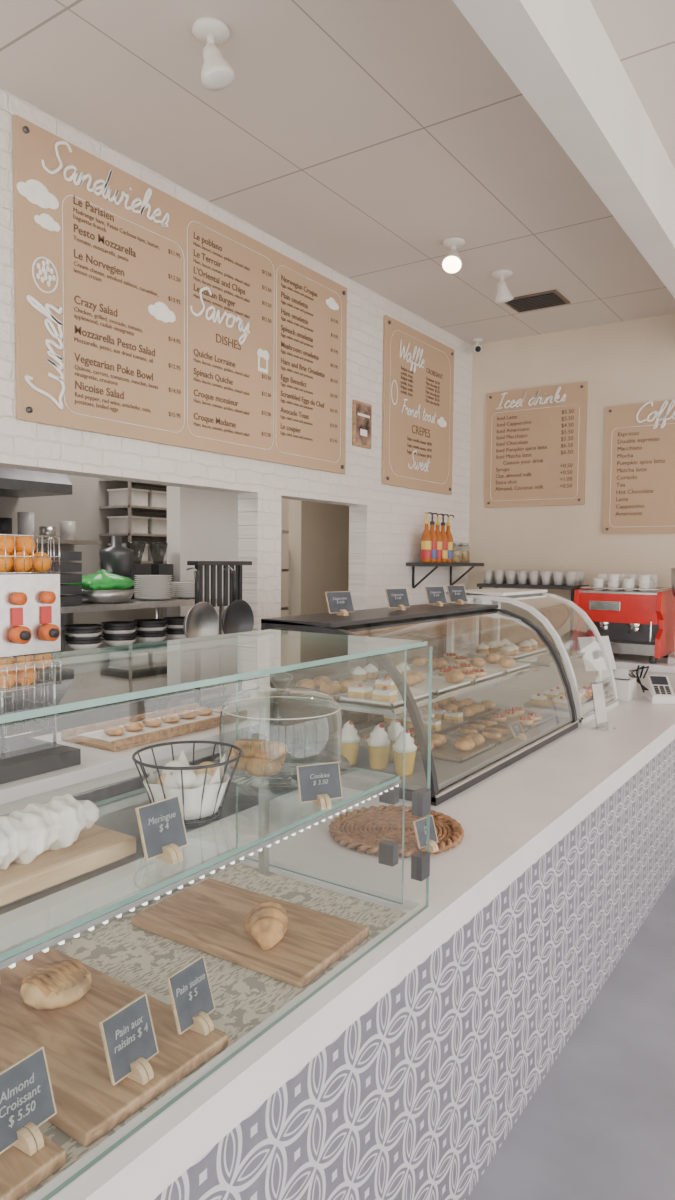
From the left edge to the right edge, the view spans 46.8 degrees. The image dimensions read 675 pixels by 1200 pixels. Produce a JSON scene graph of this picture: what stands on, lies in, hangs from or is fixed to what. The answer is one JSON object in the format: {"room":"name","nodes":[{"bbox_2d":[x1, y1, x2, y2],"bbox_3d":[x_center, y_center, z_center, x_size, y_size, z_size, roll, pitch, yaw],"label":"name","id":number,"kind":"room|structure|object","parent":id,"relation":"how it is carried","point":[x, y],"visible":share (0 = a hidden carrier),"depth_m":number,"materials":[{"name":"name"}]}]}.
{"room":"food shop","nodes":[
{"label":"food shop","id":0,"kind":"room"},
{"bbox_2d":[0,475,166,718],"bbox_3d":[-3.641,-0.275,4.452,0.150,3.420,8.440,3,4,34],"label":"wall","id":1,"kind":"structure","parent":0,"point":[82,507],"depth_m":6.55,"materials":[{"name":"white paint"}]},
{"bbox_2d":[0,467,71,497],"bbox_3d":[-2.663,-0.943,5.121,0.640,0.400,1.700,3,4,34],"label":"extractor hood","id":2,"kind":"object","parent":1,"relation":"attached to","point":[17,483],"visible":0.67,"depth_m":5.45,"materials":[{"name":"metal"}]},
{"bbox_2d":[0,512,101,544],"bbox_3d":[-2.790,-0.514,5.228,0.340,0.230,2.700,3,4,34],"label":"shelf","id":3,"kind":"object","parent":1,"relation":"attached to","point":[25,520],"visible":0.87,"depth_m":5.95,"materials":[{"name":"metal"}]},
{"bbox_2d":[99,479,166,562],"bbox_3d":[-1.554,-0.580,6.986,0.390,1.200,1.100,3,4,34],"label":"wall shelf unit","id":4,"kind":"object","parent":1,"relation":"attached to","point":[129,507],"visible":0.33,"depth_m":6.59,"materials":[{"name":"metal"}]},
{"bbox_2d":[107,488,166,507],"bbox_3d":[-1.570,-0.882,6.953,0.280,0.144,0.970,3,4,34],"label":"tub","id":5,"kind":"object","parent":4,"relation":"on","point":[140,497],"visible":0.39,"depth_m":6.61,"materials":[{"name":"white plastic"}]},
{"bbox_2d":[107,516,166,533],"bbox_3d":[-1.572,-0.652,6.965,0.280,0.144,0.970,3,4,34],"label":"tub","id":6,"kind":"object","parent":4,"relation":"on","point":[117,524],"visible":0.39,"depth_m":6.62,"materials":[{"name":"white plastic"}]},
{"bbox_2d":[107,544,166,560],"bbox_3d":[-1.574,-0.422,6.977,0.280,0.144,0.970,3,4,34],"label":"tub","id":7,"kind":"object","parent":4,"relation":"on","point":[146,555],"visible":0.06,"depth_m":6.67,"materials":[{"name":"white plastic"}]},
{"bbox_2d":[0,88,471,738],"bbox_3d":[-1.377,-0.174,2.903,0.140,3.420,8.440,3,4,34],"label":"wall","id":8,"kind":"structure","parent":0,"point":[387,526],"depth_m":4.27,"materials":[{"name":"white paint"}]},
{"bbox_2d":[13,114,346,473],"bbox_3d":[-0.577,-1.288,3.844,0.028,1.120,2.220,3,4,34],"label":"menu board","id":9,"kind":"object","parent":8,"relation":"attached to","point":[142,314],"visible":1,"depth_m":3.52,"materials":[{"name":"wood"}]},
{"bbox_2d":[352,400,371,448],"bbox_3d":[0.158,-1.109,4.937,0.022,0.280,0.200,3,4,34],"label":"framed photo","id":10,"kind":"object","parent":8,"relation":"attached to","point":[361,411],"visible":1,"depth_m":4.92,"materials":[{"name":"brown wood"}]},
{"bbox_2d":[382,315,453,494],"bbox_3d":[0.596,-1.337,5.555,0.028,1.100,1.010,3,4,34],"label":"menu board","id":11,"kind":"object","parent":8,"relation":"attached to","point":[418,369],"visible":1,"depth_m":5.49,"materials":[{"name":"wood"}]},
{"bbox_2d":[406,563,483,587],"bbox_3d":[0.809,-0.183,5.777,0.218,0.185,0.850,3,4,34],"label":"shelf","id":12,"kind":"object","parent":8,"relation":"attached to","point":[413,565],"visible":0.96,"depth_m":5.56,"materials":[{"name":"black metal"}]},
{"bbox_2d":[421,512,432,562],"bbox_3d":[0.624,-0.439,5.470,0.074,0.353,0.081,0,3,-4],"label":"syrup bottle","id":13,"kind":"object","parent":12,"relation":"on","point":[426,543],"visible":1,"depth_m":5.45,"materials":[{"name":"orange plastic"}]},
{"bbox_2d":[429,513,438,562],"bbox_3d":[0.672,-0.442,5.540,0.074,0.353,0.081,0,3,-4],"label":"syrup bottle","id":14,"kind":"object","parent":12,"relation":"on","point":[432,523],"visible":0.71,"depth_m":5.52,"materials":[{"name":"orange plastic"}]},
{"bbox_2d":[435,513,443,562],"bbox_3d":[0.720,-0.445,5.610,0.074,0.353,0.081,0,3,-4],"label":"syrup bottle","id":15,"kind":"object","parent":12,"relation":"on","point":[437,531],"visible":0.73,"depth_m":5.59,"materials":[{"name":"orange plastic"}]},
{"bbox_2d":[441,514,448,562],"bbox_3d":[0.768,-0.449,5.680,0.074,0.353,0.081,0,3,-4],"label":"syrup bottle","id":16,"kind":"object","parent":12,"relation":"on","point":[443,533],"visible":0.7,"depth_m":5.66,"materials":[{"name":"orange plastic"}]},
{"bbox_2d":[446,515,453,562],"bbox_3d":[0.816,-0.452,5.750,0.074,0.353,0.081,0,3,-4],"label":"syrup bottle","id":17,"kind":"object","parent":12,"relation":"on","point":[449,535],"visible":0.71,"depth_m":5.73,"materials":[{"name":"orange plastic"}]},
{"bbox_2d":[452,543,469,562],"bbox_3d":[0.921,-0.358,5.914,0.110,0.150,0.245,3,4,34],"label":"storage jar","id":18,"kind":"object","parent":12,"relation":"on","point":[458,556],"visible":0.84,"depth_m":5.84,"materials":[{"name":"glass"}]},
{"bbox_2d":[167,486,348,708],"bbox_3d":[-0.379,-0.323,5.912,0.120,3.420,2.340,3,4,34],"label":"wall","id":19,"kind":"structure","parent":0,"point":[202,525],"depth_m":5.36,"materials":[{"name":"white paint"}]},
{"bbox_2d":[0,0,674,344],"bbox_3d":[-0.016,-1.877,1.981,8.800,0.100,8.590,3,4,34],"label":"ceiling","id":20,"kind":"structure","parent":0,"point":[362,137],"depth_m":3.14,"materials":[{"name":"white paint"}]},
{"bbox_2d":[192,16,234,90],"bbox_3d":[-0.406,-1.770,2.540,0.138,0.178,0.126,3,4,34],"label":"ceiling spotlight","id":21,"kind":"object","parent":20,"relation":"attached to","point":[217,74],"depth_m":2.52,"materials":[{"name":"white metal"}]},
{"bbox_2d":[442,237,464,273],"bbox_3d":[0.620,-1.847,4.198,0.135,0.179,0.163,3,4,34],"label":"ceiling spotlight","id":22,"kind":"object","parent":20,"relation":"attached to","point":[452,262],"depth_m":4.17,"materials":[{"name":"white metal"}]},
{"bbox_2d":[473,338,481,353],"bbox_3d":[1.090,-1.965,6.053,0.070,0.129,0.151,1,3,5],"label":"security camera","id":23,"kind":"object","parent":20,"relation":"attached to","point":[477,349],"visible":1,"depth_m":6.00,"materials":[{"name":"white paint"}]},
{"bbox_2d":[492,269,513,303],"bbox_3d":[0.987,-1.869,4.670,0.126,0.178,0.138,3,4,34],"label":"ceiling spotlight","id":24,"kind":"object","parent":20,"relation":"attached to","point":[503,295],"depth_m":4.64,"materials":[{"name":"white metal"}]},
{"bbox_2d":[505,289,569,312],"bbox_3d":[1.317,-1.971,5.164,0.360,0.019,0.290,3,4,34],"label":"ceiling vent","id":25,"kind":"object","parent":20,"relation":"in","point":[552,298],"depth_m":5.13,"materials":[{"name":"black metal"}]},
{"bbox_2d":[453,0,674,297],"bbox_3d":[0.271,-1.654,1.795,0.140,0.320,8.290,3,4,34],"label":"beam","id":26,"kind":"structure","parent":20,"relation":"attached to","point":[559,55],"depth_m":2.52,"materials":[{"name":"white paint"}]},
{"bbox_2d":[281,313,674,654],"bbox_3d":[2.354,-0.280,5.550,8.800,3.420,0.150,3,4,34],"label":"wall","id":27,"kind":"structure","parent":0,"point":[628,362],"depth_m":5.86,"materials":[{"name":"beige paint"}]},
{"bbox_2d":[485,381,587,507],"bbox_3d":[1.506,-1.171,5.980,0.790,0.900,0.026,3,4,34],"label":"menu board","id":28,"kind":"object","parent":27,"relation":"attached to","point":[536,437],"visible":1,"depth_m":5.96,"materials":[{"name":"wood"}]},
{"bbox_2d":[602,399,674,533],"bbox_3d":[2.271,-0.932,5.466,0.790,0.929,0.026,3,4,34],"label":"menu board","id":29,"kind":"object","parent":27,"relation":"attached to","point":[639,489],"visible":1,"depth_m":5.54,"materials":[{"name":"wood"}]},
{"bbox_2d":[466,874,674,1199],"bbox_3d":[-0.047,1.639,2.165,8.800,0.100,8.590,3,4,34],"label":"floor","id":30,"kind":"structure","parent":0,"point":[599,1124],"depth_m":2.44,"materials":[{"name":"grey concrete"}]},
{"bbox_2d":[4,594,115,737],"bbox_3d":[-2.603,0.691,5.155,0.740,1.435,2.300,3,4,34],"label":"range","id":31,"kind":"object","parent":30,"relation":"on","point":[65,618],"visible":0.05,"depth_m":5.56,"materials":[{"name":"metal"}]},
{"bbox_2d":[5,597,225,734],"bbox_3d":[-1.363,0.739,4.215,0.590,1.460,1.590,3,4,34],"label":"shelving","id":32,"kind":"object","parent":30,"relation":"on","point":[62,698],"visible":0.2,"depth_m":4.23,"materials":[{"name":"metal"}]},
{"bbox_2d":[6,627,65,657],"bbox_3d":[-1.518,0.186,3.714,0.252,0.170,0.482,3,4,34],"label":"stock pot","id":33,"kind":"object","parent":32,"relation":"on","point":[62,630],"visible":0.1,"depth_m":3.80,"materials":[{"name":"metal"}]},
{"bbox_2d":[34,551,81,605],"bbox_3d":[-1.596,-0.107,3.808,0.462,0.265,0.480,3,4,34],"label":"crates","id":34,"kind":"object","parent":32,"relation":"on","point":[65,600],"visible":0.35,"depth_m":3.82,"materials":[{"name":"black plastic"}]},
{"bbox_2d":[66,569,134,602],"bbox_3d":[-1.239,-0.077,4.159,0.372,0.174,0.358,3,4,34],"label":"bag","id":35,"kind":"object","parent":32,"relation":"on","point":[102,586],"visible":0.87,"depth_m":4.04,"materials":[{"name":"plastic"}]},
{"bbox_2d":[99,536,134,598],"bbox_3d":[-1.269,-0.187,4.478,0.200,0.360,0.200,3,4,34],"label":"food processor","id":36,"kind":"object","parent":32,"relation":"on","point":[116,559],"visible":0.52,"depth_m":4.41,"materials":[{"name":"black plastic"}]},
{"bbox_2d":[64,617,185,650],"bbox_3d":[-1.111,0.181,4.272,0.190,0.130,0.860,3,4,34],"label":"bowls","id":37,"kind":"object","parent":32,"relation":"in","point":[115,633],"visible":0.88,"depth_m":4.13,"materials":[{"name":"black ceramic"}]},
{"bbox_2d":[125,541,172,596],"bbox_3d":[-1.168,-0.189,4.785,0.140,0.335,0.300,3,4,34],"label":"grinders","id":38,"kind":"object","parent":32,"relation":"on","point":[157,549],"visible":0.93,"depth_m":4.78,"materials":[{"name":"black plastic"}]},
{"bbox_2d":[134,575,172,599],"bbox_3d":[-1.040,-0.071,4.412,0.214,0.139,0.214,3,4,34],"label":"plate stack","id":39,"kind":"object","parent":32,"relation":"on","point":[149,587],"visible":1,"depth_m":4.34,"materials":[{"name":"white ceramic"}]},
{"bbox_2d":[171,582,194,598],"bbox_3d":[-0.891,-0.058,4.614,0.184,0.095,0.184,3,4,34],"label":"plate stack","id":40,"kind":"object","parent":32,"relation":"on","point":[182,590],"visible":0.85,"depth_m":4.54,"materials":[{"name":"white ceramic"}]},
{"bbox_2d":[0,693,297,914],"bbox_3d":[-0.734,1.033,3.343,0.508,0.975,3.800,3,4,34],"label":"countertop","id":41,"kind":"structure","parent":30,"relation":"on","point":[102,774],"depth_m":2.87,"materials":[{"name":"white paint"}]},
{"bbox_2d":[0,735,80,783],"bbox_3d":[-1.187,0.545,2.642,0.380,0.061,0.470,3,4,34],"label":"induction hob","id":42,"kind":"object","parent":41,"relation":"in","point":[25,757],"visible":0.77,"depth_m":2.65,"materials":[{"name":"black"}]},
{"bbox_2d":[0,534,60,757],"bbox_3d":[-1.163,0.144,2.693,0.377,0.739,0.292,3,4,34],"label":"juicer","id":43,"kind":"object","parent":42,"relation":"on","point":[29,596],"visible":0.98,"depth_m":2.64,"materials":[{"name":"silver metal"}]},
{"bbox_2d":[61,703,246,751],"bbox_3d":[-0.749,0.519,3.299,0.320,0.054,0.750,3,4,34],"label":"wooden tray","id":44,"kind":"object","parent":41,"relation":"on","point":[115,735],"visible":0.99,"depth_m":3.19,"materials":[{"name":"brown wood"}]},
{"bbox_2d":[187,561,251,707],"bbox_3d":[-0.583,0.162,3.873,0.080,0.709,0.390,3,4,34],"label":"rack","id":45,"kind":"object","parent":41,"relation":"on","point":[218,701],"visible":0.68,"depth_m":3.86,"materials":[{"name":"black metal"}]},
{"bbox_2d":[183,567,218,637],"bbox_3d":[-0.661,0.036,3.610,0.101,0.378,0.220,3,4,34],"label":"frying pan","id":46,"kind":"object","parent":45,"relation":"hanging from","point":[202,619],"visible":0.8,"depth_m":3.61,"materials":[{"name":"metal"}]},
{"bbox_2d":[221,567,253,633],"bbox_3d":[-0.519,0.027,3.816,0.101,0.378,0.220,3,4,34],"label":"frying pan","id":47,"kind":"object","parent":45,"relation":"hanging from","point":[238,617],"visible":0.76,"depth_m":3.81,"materials":[{"name":"metal"}]},
{"bbox_2d":[163,607,166,709],"bbox_3d":[-0.996,0.665,6.721,0.722,1.350,0.700,3,4,34],"label":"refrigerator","id":48,"kind":"object","parent":30,"relation":"on","point":[164,608],"visible":0.02,"depth_m":6.60,"materials":[{"name":"metal"}]},
{"bbox_2d":[281,530,288,609],"bbox_3d":[-0.704,0.329,6.020,0.374,2.100,0.704,3,4,34],"label":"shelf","id":49,"kind":"object","parent":30,"relation":"on","point":[282,531],"visible":0.02,"depth_m":6.09,"materials":[{"name":"metal"}]},
{"bbox_2d":[0,684,674,1199],"bbox_3d":[-0.008,1.144,2.243,0.860,0.880,6.800,3,4,34],"label":"countertop","id":50,"kind":"structure","parent":30,"relation":"on","point":[403,1077],"depth_m":2.02,"materials":[{"name":"tile"}]},
{"bbox_2d":[0,629,431,1199],"bbox_3d":[-0.734,0.458,0.959,0.600,0.654,2.515,3,4,34],"label":"case","id":51,"kind":"object","parent":50,"relation":"on","point":[105,939],"visible":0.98,"depth_m":1.57,"materials":[{"name":"glass"}]},
{"bbox_2d":[0,1135,65,1199],"bbox_3d":[-0.659,0.760,1.088,0.503,0.022,0.295,3,4,34],"label":"wooden serving board","id":52,"kind":"object","parent":51,"relation":"in","point":[20,1172],"visible":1,"depth_m":1.04,"materials":[{"name":"brown wood"}]},
{"bbox_2d":[0,1046,56,1155],"bbox_3d":[-0.435,0.700,1.076,0.061,0.101,0.105,3,4,34],"label":"price tag","id":53,"kind":"object","parent":52,"relation":"on","point":[27,1101],"visible":1,"depth_m":1.08,"materials":[{"name":"wood"}]},
{"bbox_2d":[0,824,135,906],"bbox_3d":[-0.596,0.427,1.151,0.210,0.030,0.590,3,4,34],"label":"wooden serving board","id":54,"kind":"object","parent":51,"relation":"in","point":[95,847],"visible":0.55,"depth_m":1.24,"materials":[{"name":"brown wood"}]},
{"bbox_2d":[0,793,98,869],"bbox_3d":[-0.484,0.371,1.265,0.117,0.084,0.234,3,4,34],"label":"meringue","id":55,"kind":"object","parent":54,"relation":"on","point":[26,833],"visible":1,"depth_m":1.24,"materials":[{"name":"white food"}]},
{"bbox_2d":[0,947,227,1146],"bbox_3d":[-0.481,0.747,1.366,0.526,0.022,0.300,3,4,34],"label":"wooden serving board","id":56,"kind":"object","parent":51,"relation":"in","point":[88,1106],"visible":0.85,"depth_m":1.29,"materials":[{"name":"brown wood"}]},
{"bbox_2d":[20,959,91,1009],"bbox_3d":[-0.521,0.707,1.446,0.126,0.048,0.127,3,4,34],"label":"croissant","id":57,"kind":"object","parent":56,"relation":"on","point":[54,985],"visible":1,"depth_m":1.42,"materials":[{"name":"beige food"}]},
{"bbox_2d":[99,994,158,1084],"bbox_3d":[-0.318,0.694,1.220,0.061,0.101,0.095,3,4,34],"label":"price tag","id":58,"kind":"object","parent":56,"relation":"on","point":[128,1034],"visible":1,"depth_m":1.22,"materials":[{"name":"stone"}]},
{"bbox_2d":[166,956,214,1035],"bbox_3d":[-0.244,0.688,1.345,0.061,0.101,0.090,3,4,34],"label":"price tag","id":59,"kind":"object","parent":56,"relation":"on","point":[191,997],"visible":1,"depth_m":1.34,"materials":[{"name":"stone"}]},
{"bbox_2d":[135,795,187,864],"bbox_3d":[-0.287,0.390,1.314,0.058,0.094,0.090,3,4,34],"label":"price tag","id":60,"kind":"object","parent":51,"relation":"on","point":[161,825],"visible":1,"depth_m":1.31,"materials":[{"name":"stone"}]},
{"bbox_2d":[132,740,242,824],"bbox_3d":[-0.295,0.362,1.542,0.216,0.121,0.216,3,4,34],"label":"bread basket","id":61,"kind":"object","parent":51,"relation":"in","point":[200,788],"visible":0.83,"depth_m":1.50,"materials":[{"name":"black metal"}]},
{"bbox_2d":[131,878,368,987],"bbox_3d":[-0.198,0.730,1.748,0.482,0.022,0.274,3,4,34],"label":"wooden serving board","id":62,"kind":"object","parent":51,"relation":"in","point":[209,916],"visible":0.96,"depth_m":1.70,"materials":[{"name":"brown wood"}]},
{"bbox_2d":[245,901,288,950],"bbox_3d":[-0.153,0.683,1.668,0.108,0.078,0.096,3,4,34],"label":"croissant","id":63,"kind":"object","parent":62,"relation":"on","point":[267,922],"visible":1,"depth_m":1.64,"materials":[{"name":"beige food"}]},
{"bbox_2d":[213,672,349,786],"bbox_3d":[-0.128,0.288,1.764,0.316,0.252,0.316,3,4,34],"label":"glass cake stand","id":64,"kind":"object","parent":51,"relation":"in","point":[262,760],"visible":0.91,"depth_m":1.71,"materials":[{"name":"clear glass"}]},
{"bbox_2d":[296,762,342,809],"bbox_3d":[-0.032,0.382,1.603,0.094,0.082,0.052,-1,3,-24],"label":"price tag","id":65,"kind":"object","parent":51,"relation":"attached to","point":[318,784],"visible":1,"depth_m":1.61,"materials":[{"name":"stone"}]},
{"bbox_2d":[337,721,360,765],"bbox_3d":[0.042,0.534,2.933,0.096,0.165,0.096,3,4,34],"label":"dessert cup","id":66,"kind":"object","parent":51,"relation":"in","point":[351,740],"visible":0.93,"depth_m":2.90,"materials":[{"name":"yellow food"}]},
{"bbox_2d":[329,805,463,857],"bbox_3d":[0.175,0.687,2.339,0.406,0.026,0.406,3,4,34],"label":"placemat","id":67,"kind":"object","parent":50,"relation":"on","point":[363,829],"visible":0.8,"depth_m":2.33,"materials":[{"name":"brown wicker"}]},
{"bbox_2d":[413,815,438,852],"bbox_3d":[0.254,0.650,2.161,0.079,0.082,0.052,-2,4,-44],"label":"price tag","id":68,"kind":"object","parent":67,"relation":"on","point":[420,826],"visible":0.81,"depth_m":2.16,"materials":[{"name":"stone"}]},
{"bbox_2d":[261,603,578,805],"bbox_3d":[0.449,0.350,3.422,0.765,0.588,1.520,3,4,34],"label":"case","id":69,"kind":"object","parent":50,"relation":"on","point":[429,623],"visible":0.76,"depth_m":3.18,"materials":[{"name":"clear glass"}]},
{"bbox_2d":[290,676,374,699],"bbox_3d":[-0.011,0.335,3.099,0.210,0.058,0.310,3,4,34],"label":"tray","id":70,"kind":"object","parent":69,"relation":"in","point":[336,689],"visible":0.77,"depth_m":3.01,"materials":[{"name":"white ceramic"}]},
{"bbox_2d":[325,591,353,615],"bbox_3d":[0.018,0.015,3.179,0.134,0.096,0.057,-2,4,-41],"label":"price tag","id":71,"kind":"object","parent":69,"relation":"on","point":[341,603],"visible":1,"depth_m":3.18,"materials":[{"name":"stone"}]},
{"bbox_2d":[341,662,410,684],"bbox_3d":[0.187,0.315,3.387,0.210,0.072,0.310,3,4,34],"label":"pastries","id":72,"kind":"object","parent":69,"relation":"in","point":[369,673],"visible":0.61,"depth_m":3.38,"materials":[{"name":"white food"}]},
{"bbox_2d":[367,724,390,769],"bbox_3d":[0.153,0.538,2.881,0.096,0.165,0.096,3,4,34],"label":"dessert cup","id":73,"kind":"object","parent":69,"relation":"in","point":[378,746],"visible":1,"depth_m":2.85,"materials":[{"name":"yellow food"}]},
{"bbox_2d":[333,725,432,746],"bbox_3d":[0.200,0.576,3.342,0.300,0.041,0.330,3,4,34],"label":"tray","id":74,"kind":"object","parent":69,"relation":"in","point":[364,734],"visible":0.24,"depth_m":3.33,"materials":[{"name":"metal"}]},
{"bbox_2d":[339,676,432,707],"bbox_3d":[0.187,0.340,2.964,0.230,0.066,0.310,3,4,34],"label":"tray","id":75,"kind":"object","parent":69,"relation":"in","point":[385,693],"visible":0.98,"depth_m":2.88,"materials":[{"name":"white food"}]},
{"bbox_2d":[386,718,403,762],"bbox_3d":[0.221,0.533,2.980,0.096,0.165,0.096,3,4,34],"label":"dessert cup","id":76,"kind":"object","parent":69,"relation":"in","point":[393,730],"visible":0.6,"depth_m":2.95,"materials":[{"name":"white food"}]},
{"bbox_2d":[385,588,409,609],"bbox_3d":[0.284,-0.003,3.567,0.134,0.096,0.057,-2,4,-41],"label":"price tag","id":77,"kind":"object","parent":69,"relation":"on","point":[398,599],"visible":1,"depth_m":3.57,"materials":[{"name":"stone"}]},
{"bbox_2d":[392,729,416,775],"bbox_3d":[0.240,0.543,2.797,0.096,0.165,0.096,3,4,34],"label":"dessert cup","id":78,"kind":"object","parent":69,"relation":"in","point":[398,746],"visible":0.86,"depth_m":2.77,"materials":[{"name":"food"}]},
{"bbox_2d":[383,656,451,675],"bbox_3d":[0.385,0.308,3.676,0.210,0.058,0.310,3,4,34],"label":"tray","id":79,"kind":"object","parent":69,"relation":"in","point":[419,663],"visible":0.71,"depth_m":3.71,"materials":[{"name":"white food"}]},
{"bbox_2d":[379,707,468,733],"bbox_3d":[0.409,0.549,3.647,0.300,0.066,0.330,3,4,34],"label":"tray","id":80,"kind":"object","parent":69,"relation":"in","point":[442,721],"visible":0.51,"depth_m":3.62,"materials":[{"name":"metal"}]},
{"bbox_2d":[425,586,446,605],"bbox_3d":[0.499,-0.018,3.880,0.134,0.096,0.057,-2,4,-41],"label":"price tag","id":81,"kind":"object","parent":69,"relation":"on","point":[436,596],"visible":1,"depth_m":3.88,"materials":[{"name":"stone"}]},
{"bbox_2d":[402,671,470,693],"bbox_3d":[0.385,0.331,3.252,0.230,0.058,0.310,3,4,34],"label":"tray","id":82,"kind":"object","parent":69,"relation":"in","point":[416,680],"visible":0.84,"depth_m":3.26,"materials":[{"name":"white ceramic"}]},
{"bbox_2d":[427,653,471,666],"bbox_3d":[0.583,0.303,3.965,0.210,0.041,0.310,3,4,34],"label":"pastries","id":83,"kind":"object","parent":69,"relation":"in","point":[452,659],"visible":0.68,"depth_m":3.93,"materials":[{"name":"white food"}]},
{"bbox_2d":[414,733,495,762],"bbox_3d":[0.464,0.579,3.162,0.240,0.058,0.330,3,4,34],"label":"tray","id":84,"kind":"object","parent":69,"relation":"in","point":[443,747],"visible":0.77,"depth_m":3.12,"materials":[{"name":"metal"}]},
{"bbox_2d":[447,585,466,603],"bbox_3d":[0.634,-0.027,4.078,0.134,0.096,0.057,-2,4,-41],"label":"price tag","id":85,"kind":"object","parent":69,"relation":"on","point":[456,593],"visible":1,"depth_m":4.08,"materials":[{"name":"stone"}]},
{"bbox_2d":[423,696,499,720],"bbox_3d":[0.618,0.539,3.952,0.300,0.058,0.330,3,4,34],"label":"tray","id":86,"kind":"object","parent":69,"relation":"in","point":[471,710],"visible":0.77,"depth_m":3.89,"materials":[{"name":"food"}]},
{"bbox_2d":[427,663,502,682],"bbox_3d":[0.583,0.326,3.541,0.230,0.041,0.310,3,4,34],"label":"tray","id":87,"kind":"object","parent":69,"relation":"in","point":[470,673],"visible":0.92,"depth_m":3.48,"materials":[{"name":"white ceramic"}]},
{"bbox_2d":[448,717,527,744],"bbox_3d":[0.673,0.571,3.467,0.240,0.046,0.330,3,4,34],"label":"tray","id":88,"kind":"object","parent":69,"relation":"in","point":[492,731],"visible":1,"depth_m":3.41,"materials":[{"name":"food"}]},
{"bbox_2d":[469,653,530,673],"bbox_3d":[0.781,0.304,3.829,0.230,0.058,0.310,3,4,34],"label":"tray","id":89,"kind":"object","parent":69,"relation":"in","point":[493,661],"visible":0.95,"depth_m":3.78,"materials":[{"name":"white ceramic"}]},
{"bbox_2d":[509,721,526,739],"bbox_3d":[0.786,0.566,3.370,0.060,0.069,0.084,3,4,40],"label":"price tag","id":90,"kind":"object","parent":69,"relation":"on","point":[516,728],"visible":1,"depth_m":3.36,"materials":[{"name":"stone"}]},
{"bbox_2d":[488,707,555,728],"bbox_3d":[0.882,0.560,3.772,0.240,0.041,0.330,3,4,34],"label":"tray","id":91,"kind":"object","parent":69,"relation":"in","point":[529,719],"visible":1,"depth_m":3.72,"materials":[{"name":"metal"}]},
{"bbox_2d":[446,588,618,724],"bbox_3d":[1.105,0.276,4.376,0.765,0.648,0.680,3,4,34],"label":"display case","id":92,"kind":"object","parent":50,"relation":"on","point":[537,602],"visible":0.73,"depth_m":4.30,"materials":[{"name":"white metal"}]},
{"bbox_2d":[467,638,545,658],"bbox_3d":[0.972,0.266,4.443,0.270,0.072,0.500,3,4,34],"label":"tray","id":93,"kind":"object","parent":92,"relation":"in","point":[504,648],"visible":1,"depth_m":4.37,"materials":[{"name":"white food"}]},
{"bbox_2d":[524,686,593,710],"bbox_3d":[1.230,0.524,4.278,0.240,0.066,0.500,3,4,34],"label":"tray","id":94,"kind":"object","parent":92,"relation":"in","point":[554,698],"visible":0.67,"depth_m":4.15,"materials":[{"name":"food"}]},
{"bbox_2d":[577,636,615,692],"bbox_3d":[1.655,0.406,4.927,0.260,0.340,0.160,-1,3,-27],"label":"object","id":95,"kind":"object","parent":50,"relation":"on","point":[592,660],"visible":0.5,"depth_m":4.92,"materials":[{"name":"white paper"}]},
{"bbox_2d":[592,683,607,728],"bbox_3d":[1.300,0.518,3.817,0.110,0.226,0.084,-2,4,-38],"label":"acrylic sign holder","id":96,"kind":"object","parent":50,"relation":"on","point":[598,692],"visible":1,"depth_m":3.83,"materials":[{"name":"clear plastic"}]},
{"bbox_2d":[607,669,635,701],"bbox_3d":[1.704,0.501,4.668,0.120,0.179,0.180,3,4,34],"label":"receipt printer","id":97,"kind":"object","parent":50,"relation":"on","point":[625,685],"visible":0.77,"depth_m":4.61,"materials":[{"name":"white plastic"}]},
{"bbox_2d":[629,665,649,692],"bbox_3d":[1.956,0.498,4.896,0.125,0.163,0.252,-2,4,-44],"label":"power cable","id":98,"kind":"object","parent":50,"relation":"on","point":[643,687],"visible":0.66,"depth_m":4.92,"materials":[{"name":"black rubber"}]},
{"bbox_2d":[645,675,674,703],"bbox_3d":[1.908,0.527,4.614,0.130,0.135,0.234,1,3,11],"label":"card terminal","id":99,"kind":"object","parent":50,"relation":"on","point":[661,691],"visible":1,"depth_m":4.56,"materials":[{"name":"white plastic"}]},
{"bbox_2d":[453,641,674,692],"bbox_3d":[1.845,0.908,5.477,2.310,1.045,0.632,3,4,34],"label":"countertop","id":100,"kind":"structure","parent":30,"relation":"on","point":[545,678],"depth_m":5.26,"materials":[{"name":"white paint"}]},
{"bbox_2d":[477,583,588,650],"bbox_3d":[1.452,0.122,5.836,0.740,0.479,0.350,3,4,34],"label":"shelf rack","id":101,"kind":"object","parent":100,"relation":"on","point":[480,585],"visible":0.42,"depth_m":5.62,"materials":[{"name":"black metal"},{"name":"white metal"}]},
{"bbox_2d":[483,570,584,585],"bbox_3d":[1.456,-0.168,5.814,0.706,0.100,0.276,3,4,34],"label":"cups","id":102,"kind":"object","parent":101,"relation":"on","point":[568,578],"visible":0.99,"depth_m":5.70,"materials":[{"name":"white ceramic"}]},
{"bbox_2d":[572,586,674,663],"bbox_3d":[1.947,0.154,5.303,0.560,0.480,0.511,3,4,34],"label":"espresso machine","id":103,"kind":"object","parent":100,"relation":"on","point":[634,622],"visible":0.8,"depth_m":5.15,"materials":[{"name":"red metal"}]},
{"bbox_2d":[592,574,657,591],"bbox_3d":[1.962,-0.119,5.324,0.380,0.111,0.279,3,4,34],"label":"cups","id":104,"kind":"object","parent":103,"relation":"on","point":[603,580],"visible":0.91,"depth_m":5.25,"materials":[{"name":"white ceramic"}]},
{"bbox_2d":[668,568,674,664],"bbox_3d":[2.269,0.099,5.026,0.240,0.624,0.240,3,4,34],"label":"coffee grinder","id":105,"kind":"object","parent":100,"relation":"on","point":[671,660],"visible":1,"depth_m":5.00,"materials":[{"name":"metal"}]}
]}

